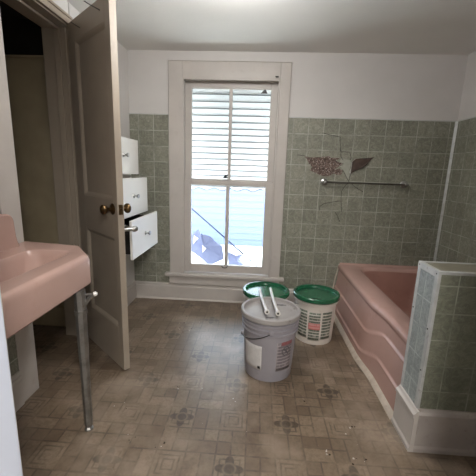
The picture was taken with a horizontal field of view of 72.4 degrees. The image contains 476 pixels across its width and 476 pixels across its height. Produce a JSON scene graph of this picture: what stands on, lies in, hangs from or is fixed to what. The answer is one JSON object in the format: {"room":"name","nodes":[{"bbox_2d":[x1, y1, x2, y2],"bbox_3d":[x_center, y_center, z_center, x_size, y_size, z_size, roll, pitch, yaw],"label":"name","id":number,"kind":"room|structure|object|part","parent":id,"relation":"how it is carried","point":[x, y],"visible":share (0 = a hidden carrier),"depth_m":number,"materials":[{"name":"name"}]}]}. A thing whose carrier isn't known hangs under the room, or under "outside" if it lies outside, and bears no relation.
{"room":"bathroom","nodes":[
{"label":"bathroom","id":0,"kind":"room"},
{"bbox_2d":[0,290,22,473],"bbox_3d":[0.261,0.035,0.544,3.230,2.227,0.160,2,12,3],"label":"wall","id":1,"kind":"structure","parent":0,"point":[0,290],"depth_m":0.73,"materials":[{"name":"white paint"}]},
{"bbox_2d":[0,295,22,475],"bbox_3d":[-0.498,0.068,0.578,0.013,2.100,0.165,2,12,3],"label":"trim","id":2,"kind":"structure","parent":1,"relation":"attached to","point":[10,460],"depth_m":0.70,"materials":[{"name":"white paint"}]},
{"bbox_2d":[1,19,42,54],"bbox_3d":[-1.791,-0.290,1.790,1.020,2.227,1.310,2,12,3],"label":"wall","id":3,"kind":"structure","parent":0,"point":[20,36],"depth_m":2.18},
{"bbox_2d":[5,55,65,326],"bbox_3d":[-1.735,-0.283,2.420,0.970,1.962,0.075,2,12,3],"label":"wall","id":4,"kind":"structure","parent":0,"point":[26,80],"depth_m":2.31,"materials":[{"name":"brown paint"}]},
{"bbox_3d":[-1.704,-1.235,2.223,0.970,0.017,0.075,2,12,3],"label":"cap rail","id":5,"kind":"part","parent":4,"relation":"part of","materials":[{"name":"brown wood"}]},
{"bbox_3d":[-1.766,0.604,2.574,0.970,0.160,0.012,2,12,3],"label":"closet baseboard","id":6,"kind":"part","parent":4,"relation":"part of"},
{"bbox_2d":[0,0,79,375],"bbox_3d":[-1.199,-0.230,1.593,0.188,2.227,1.830,2,12,3],"label":"wall","id":7,"kind":"structure","parent":0,"point":[11,342],"depth_m":1.66,"materials":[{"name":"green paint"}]},
{"bbox_3d":[-1.143,0.048,1.136,0.008,1.551,0.830,2,12,3],"label":"tile panel","id":8,"kind":"part","parent":7,"relation":"part of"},
{"bbox_2d":[0,214,19,251],"bbox_3d":[-1.113,0.050,1.173,0.045,0.185,0.845,2,12,3],"label":"backsplash","id":9,"kind":"structure","parent":7,"relation":"attached to","point":[8,239],"depth_m":1.51,"materials":[{"name":"pink ceramic"}]},
{"bbox_2d":[11,370,24,411],"bbox_3d":[-1.165,0.867,1.305,0.018,0.198,0.830,2,12,3],"label":"baseboard","id":10,"kind":"structure","parent":7,"relation":"attached to","point":[17,385],"depth_m":1.68,"materials":[{"name":"beige paint"}]},
{"bbox_2d":[0,0,81,400],"bbox_3d":[-1.175,-0.243,1.877,0.206,2.140,0.732,2,12,3],"label":"trim","id":11,"kind":"structure","parent":7,"relation":"attached to","point":[52,19],"depth_m":2.03,"materials":[{"name":"beige paint"}]},
{"bbox_3d":[-1.109,-0.174,1.579,0.012,2.130,0.129,2,12,3],"label":"casing","id":12,"kind":"part","parent":11,"relation":"part of","materials":[{"name":"beige paint"}]},
{"bbox_3d":[-1.052,-1.262,1.654,0.026,0.049,0.720,2,12,3],"label":"head casing","id":13,"kind":"part","parent":11,"relation":"part of","materials":[{"name":"beige paint"}]},
{"bbox_2d":[0,214,97,431],"bbox_3d":[-0.896,0.458,1.297,0.501,1.020,0.970,2,12,3],"label":"sink","id":14,"kind":"object","parent":7,"relation":"attached to","point":[36,277],"visible":1,"depth_m":1.41,"materials":[{"name":"pink ceramic"}]},
{"bbox_2d":[0,241,90,338],"bbox_3d":[-0.918,0.189,1.244,0.440,0.143,0.970,2,12,3],"label":"basin","id":15,"kind":"object","parent":14,"relation":"in","point":[36,277],"depth_m":1.29,"materials":[{"name":"pink ceramic"}]},
{"bbox_3d":[-0.713,0.578,1.508,0.046,0.712,0.046,7,13,25],"label":"leg","id":16,"kind":"part","parent":14,"relation":"part of","materials":[{"name":"silver metal"}]},
{"bbox_3d":[-0.684,0.292,1.448,0.093,0.098,0.054,2,12,3],"label":"bracket arm","id":17,"kind":"part","parent":14,"relation":"part of"},
{"bbox_2d":[67,0,137,369],"bbox_3d":[-0.865,-0.246,2.021,0.594,2.083,0.265,9,14,33],"label":"door","id":18,"kind":"structure","parent":7,"relation":"in","point":[93,74],"depth_m":1.95,"materials":[{"name":"beige paint"}]},
{"bbox_3d":[-0.829,-0.698,1.905,0.407,0.910,0.036,13,16,43],"label":"panel moulding","id":19,"kind":"part","parent":18,"relation":"part of","materials":[{"name":"beige paint"}]},
{"bbox_3d":[-0.829,-0.698,1.905,0.407,0.910,0.008,13,16,43],"label":"panel","id":20,"kind":"part","parent":18,"relation":"part of","materials":[{"name":"beige paint"}]},
{"bbox_3d":[-0.860,0.239,2.098,0.407,0.557,0.036,13,16,43],"label":"panel moulding","id":21,"kind":"part","parent":18,"relation":"part of","materials":[{"name":"beige paint"}]},
{"bbox_3d":[-0.860,0.239,2.098,0.407,0.557,0.008,13,16,43],"label":"panel","id":22,"kind":"part","parent":18,"relation":"part of","materials":[{"name":"beige paint"}]},
{"bbox_3d":[-0.742,-0.161,1.835,0.066,0.066,0.070,13,16,43],"label":"knob","id":23,"kind":"part","parent":18,"relation":"part of","materials":[{"name":"gold metal"}]},
{"bbox_3d":[-0.657,-0.158,1.827,0.013,0.057,0.024,13,16,43],"label":"latch plate","id":24,"kind":"part","parent":18,"relation":"part of","materials":[{"name":"gold metal"}]},
{"bbox_3d":[-0.666,-0.174,1.911,0.066,0.066,0.070,13,16,43],"label":"knob","id":25,"kind":"part","parent":18,"relation":"part of","materials":[{"name":"gold metal"}]},
{"bbox_2d":[117,41,134,286],"bbox_3d":[-1.100,-0.497,2.900,0.230,2.227,0.208,2,12,3],"label":"wall","id":26,"kind":"structure","parent":0,"point":[122,51],"depth_m":2.77,"materials":[{"name":"white paint"}]},
{"bbox_2d":[121,136,157,259],"bbox_3d":[-0.953,-0.336,2.510,0.573,0.960,0.597,2,12,3],"label":"drawers","id":27,"kind":"object","parent":26,"relation":"in","point":[140,241],"visible":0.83,"depth_m":2.50,"materials":[{"name":"beige paint"}]},
{"bbox_3d":[-0.862,-0.617,2.441,0.018,0.274,0.585,2,12,3],"label":"drawer","id":28,"kind":"part","parent":27,"relation":"part of","materials":[{"name":"white wood"}]},
{"bbox_3d":[-0.801,-0.317,2.498,0.018,0.284,0.585,2,12,3],"label":"drawer","id":29,"kind":"part","parent":27,"relation":"part of","materials":[{"name":"white wood"}]},
{"bbox_3d":[-0.729,-0.037,2.551,0.018,0.280,0.585,2,12,3],"label":"drawer","id":30,"kind":"part","parent":27,"relation":"part of","materials":[{"name":"white wood"}]},
{"bbox_2d":[0,0,475,54],"bbox_3d":[-0.221,-1.151,0.595,4.400,0.117,4.800,2,12,3],"label":"ceiling","id":31,"kind":"structure","parent":0,"point":[444,27],"depth_m":2.20,"materials":[{"name":"paint"}]},
{"bbox_2d":[16,298,475,475],"bbox_3d":[-0.294,1.079,1.057,4.400,0.060,4.800,2,12,3],"label":"floor","id":32,"kind":"structure","parent":0,"point":[270,429],"depth_m":1.71,"materials":[{"name":"plastic"}]},
{"bbox_2d":[124,327,366,464],"bbox_3d":[-0.008,0.834,2.130,1.263,0.003,1.376,2,12,3],"label":"debris","id":33,"kind":"object","parent":32,"relation":"on","point":[179,327],"visible":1,"depth_m":1.51,"materials":[{"name":"beige paint"}]},
{"bbox_2d":[243,281,289,300],"bbox_3d":[0.202,0.572,2.447,0.346,0.402,0.346,2,12,3],"label":"bucket","id":34,"kind":"object","parent":32,"relation":"on","point":[250,290],"visible":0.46,"depth_m":2.43,"materials":[{"name":"green plastic"}]},
{"bbox_2d":[241,297,300,381],"bbox_3d":[0.201,0.640,2.074,0.378,0.420,0.374,2,12,3],"label":"bucket","id":35,"kind":"object","parent":32,"relation":"on","point":[269,339],"visible":0.98,"depth_m":1.95,"materials":[{"name":"grey plastic"}]},
{"bbox_2d":[258,289,268,313],"bbox_3d":[0.160,0.401,2.113,0.028,0.058,0.451,1,12,-3],"label":"pipe","id":36,"kind":"object","parent":35,"relation":"on","point":[266,310],"visible":1,"depth_m":2.03,"materials":[{"name":"white plastic"}]},
{"bbox_3d":[0.205,0.451,2.035,0.374,0.034,0.374,2,12,3],"label":"lid","id":37,"kind":"part","parent":35,"relation":"part of","materials":[{"name":"white plastic"}]},
{"bbox_2d":[269,287,279,315],"bbox_3d":[0.232,0.401,2.124,0.028,0.058,0.504,2,12,0],"label":"pipe","id":38,"kind":"object","parent":35,"relation":"on","point":[277,312],"visible":1,"depth_m":2.02,"materials":[{"name":"white plastic"}]},
{"bbox_2d":[275,343,291,371],"bbox_3d":[0.277,0.708,1.953,0.113,0.190,0.021,-5,14,-30],"label":"print","id":39,"kind":"object","parent":35,"relation":"attached to","point":[283,351],"depth_m":1.95},
{"bbox_2d":[293,284,339,344],"bbox_3d":[0.592,0.588,2.514,0.350,0.368,0.350,2,12,3],"label":"bucket","id":40,"kind":"object","parent":32,"relation":"on","point":[317,303],"visible":0.97,"depth_m":2.40,"materials":[{"name":"white plastic"}]},
{"bbox_2d":[297,307,307,337],"bbox_3d":[0.480,0.631,2.430,0.017,0.220,0.091,-8,15,-39],"label":"print","id":41,"kind":"object","parent":40,"relation":"attached to","point":[302,332],"depth_m":2.42},
{"bbox_2d":[307,312,320,340],"bbox_3d":[0.558,0.652,2.385,0.089,0.223,0.016,5,12,13],"label":"print","id":42,"kind":"object","parent":40,"relation":"attached to","point":[313,318],"depth_m":2.38},
{"bbox_3d":[0.598,0.425,2.480,0.350,0.034,0.350,2,12,3],"label":"lid","id":43,"kind":"part","parent":40,"relation":"part of","materials":[{"name":"green plastic"}]},
{"bbox_2d":[320,312,331,339],"bbox_3d":[0.649,0.646,2.392,0.089,0.217,0.016,-3,13,-24],"label":"print","id":44,"kind":"object","parent":40,"relation":"attached to","point":[325,317],"depth_m":2.39},
{"bbox_2d":[332,263,417,419],"bbox_3d":[1.280,0.608,2.343,0.928,0.444,1.457,2,12,3],"label":"bathtub","id":45,"kind":"object","parent":32,"relation":"on","point":[372,316],"visible":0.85,"depth_m":2.25,"materials":[{"name":"pink ceramic"}]},
{"bbox_2d":[127,50,467,288],"bbox_3d":[0.346,-0.467,2.986,3.350,2.227,0.172,2,12,3],"label":"wall","id":46,"kind":"structure","parent":0,"point":[354,117],"depth_m":2.84,"materials":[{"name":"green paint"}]},
{"bbox_3d":[-0.816,-0.331,3.019,0.380,1.551,0.008,2,12,3],"label":"tile panel","id":47,"kind":"part","parent":46,"relation":"part of","materials":[{"name":"green tile"}]},
{"bbox_2d":[136,281,295,302],"bbox_3d":[-0.066,0.540,3.141,1.900,0.165,0.032,2,12,3],"label":"baseboard","id":48,"kind":"structure","parent":46,"relation":"attached to","point":[144,289],"depth_m":3.16,"materials":[{"name":"beige paint"}]},
{"bbox_3d":[-0.064,0.616,3.147,1.870,0.014,0.012,2,12,3],"label":"shoe moulding","id":49,"kind":"part","parent":48,"relation":"part of","materials":[{"name":"beige paint"}]},
{"bbox_2d":[165,60,291,286],"bbox_3d":[-0.099,-0.534,3.026,1.132,1.983,0.279,2,12,3],"label":"window","id":50,"kind":"structure","parent":46,"relation":"in","point":[184,76],"depth_m":2.93,"materials":[{"name":"beige paint"}]},
{"bbox_3d":[-0.097,-0.093,3.070,0.823,0.876,0.034,2,12,3],"label":"sash","id":51,"kind":"part","parent":50,"relation":"part of","materials":[{"name":"beige paint"}]},
{"bbox_3d":[-0.071,-1.483,2.731,1.049,0.005,0.024,2,12,3],"label":"head moulding","id":52,"kind":"part","parent":50,"relation":"part of","materials":[{"name":"beige paint"}]},
{"bbox_3d":[-0.070,-0.947,2.936,0.820,0.914,0.035,2,12,3],"label":"sash","id":53,"kind":"part","parent":50,"relation":"part of","materials":[{"name":"beige paint"}]},
{"bbox_2d":[192,89,270,265],"bbox_3d":[-0.071,-0.658,3.391,1.562,1.836,0.569,2,12,3],"label":"awning","id":54,"kind":"object","parent":46,"relation":"attached to","point":[210,107],"visible":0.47,"depth_m":3.31,"materials":[{"name":"metal"}]},
{"bbox_2d":[321,178,408,187],"bbox_3d":[1.106,-0.477,2.837,0.750,0.062,0.068,2,12,3],"label":"towel bar","id":55,"kind":"object","parent":46,"relation":"attached to","point":[324,181],"visible":1,"depth_m":2.82,"materials":[{"name":"silver metal"}]},
{"bbox_3d":[0.762,-0.492,2.854,0.062,0.062,0.068,2,12,3],"label":"post","id":56,"kind":"part","parent":55,"relation":"part of","materials":[{"name":"silver metal"}]},
{"bbox_3d":[1.449,-0.463,2.819,0.062,0.062,0.068,2,12,3],"label":"post","id":57,"kind":"part","parent":55,"relation":"part of","materials":[{"name":"silver metal"}]},
{"bbox_3d":[1.115,-0.247,2.922,1.415,1.551,0.008,2,12,3],"label":"tile panel","id":58,"kind":"part","parent":46,"relation":"part of","materials":[{"name":"green tile"}]},
{"bbox_2d":[433,121,457,260],"bbox_3d":[1.808,-0.332,2.850,0.016,1.311,0.019,2,12,3],"label":"trim","id":59,"kind":"structure","parent":46,"relation":"attached to","point":[456,123],"depth_m":2.83,"materials":[{"name":"metal"}]},
{"bbox_2d":[391,261,475,456],"bbox_3d":[1.260,0.568,1.491,0.911,0.866,0.194,2,12,3],"label":"wall partition","id":60,"kind":"structure","parent":0,"point":[434,412],"depth_m":1.46,"materials":[{"name":"green tile"}]},
{"bbox_3d":[0.807,0.867,1.577,0.024,0.215,0.191,2,12,3],"label":"baseboard","id":61,"kind":"part","parent":60,"relation":"part of","materials":[{"name":"beige paint"}]},
{"bbox_3d":[0.837,0.453,1.503,0.008,0.659,0.159,2,12,3],"label":"tile panel","id":62,"kind":"part","parent":60,"relation":"part of","materials":[{"name":"tile"}]},
{"bbox_3d":[1.251,0.904,1.473,0.877,0.215,0.024,2,12,3],"label":"baseboard","id":63,"kind":"part","parent":60,"relation":"part of","materials":[{"name":"white wood"}]},
{"bbox_3d":[1.270,0.489,1.403,0.869,0.655,0.008,2,12,3],"label":"tile panel","id":64,"kind":"part","parent":60,"relation":"part of","materials":[{"name":"green tile"}]},
{"bbox_3d":[1.283,0.149,1.414,0.873,0.008,0.159,2,12,3],"label":"panel","id":65,"kind":"part","parent":60,"relation":"part of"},
{"bbox_2d":[436,51,475,262],"bbox_3d":[1.838,-0.119,1.542,0.198,2.227,2.676,2,12,3],"label":"wall","id":66,"kind":"structure","parent":0,"point":[457,241],"depth_m":2.62,"materials":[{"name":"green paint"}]},
{"bbox_3d":[1.746,0.098,1.751,0.008,1.711,2.348,2,12,3],"label":"panel","id":67,"kind":"part","parent":66,"relation":"part of","materials":[{"name":"tile"}]},
{"bbox_3d":[-1.150,0.399,2.681,0.230,0.558,0.586,2,12,3],"label":"wall","id":68,"kind":"structure","parent":0,"visible":0},
{"bbox_2d":[127,281,136,305],"bbox_3d":[-1.026,0.572,2.835,0.018,0.165,0.756,2,12,3],"label":"baseboard","id":69,"kind":"structure","parent":68,"relation":"attached to","point":[131,289],"depth_m":3.06,"materials":[{"name":"beige paint"}]},
{"label":"outside","id":70,"kind":"structure","parent":0,"visible":0},
{"bbox_2d":[191,245,261,257],"bbox_3d":[0.437,0.144,8.797,18.000,0.120,10.800,2,12,3],"label":"ground","id":71,"kind":"structure","parent":70,"point":[249,251],"depth_m":7.67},
{"bbox_2d":[192,188,264,246],"bbox_3d":[0.441,-0.893,7.986,16.000,2.240,0.030,2,12,3],"label":"neighbouring house","id":72,"kind":"structure","parent":71,"relation":"on","point":[246,208],"depth_m":8.09,"materials":[{"name":"blue"}]},
{"bbox_3d":[-0.363,0.118,3.486,0.049,0.083,0.050,2,12,3],"label":"scrap","id":73,"kind":"object","parent":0,"visible":0},
{"bbox_2d":[191,229,223,263],"bbox_3d":[-0.359,0.107,3.535,0.420,0.409,0.050,2,12,3],"label":"plastic sheet","id":74,"kind":"object","parent":73,"relation":"on","point":[213,253],"visible":0.85,"depth_m":3.53,"materials":[{"name":"blue plastic"}]},
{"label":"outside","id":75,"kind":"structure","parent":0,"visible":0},
{"bbox_2d":[191,255,261,265],"bbox_3d":[-0.075,0.353,3.784,4.500,0.070,0.750,2,12,3],"label":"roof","id":76,"kind":"structure","parent":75,"point":[194,258],"depth_m":3.94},
{"bbox_2d":[228,252,243,264],"bbox_3d":[-0.017,0.243,3.543,0.191,0.176,0.050,2,12,3],"label":"plastic sheet","id":77,"kind":"object","parent":76,"relation":"on","point":[233,259],"visible":0.83,"depth_m":3.54,"materials":[{"name":"blue plastic"}]}
]}

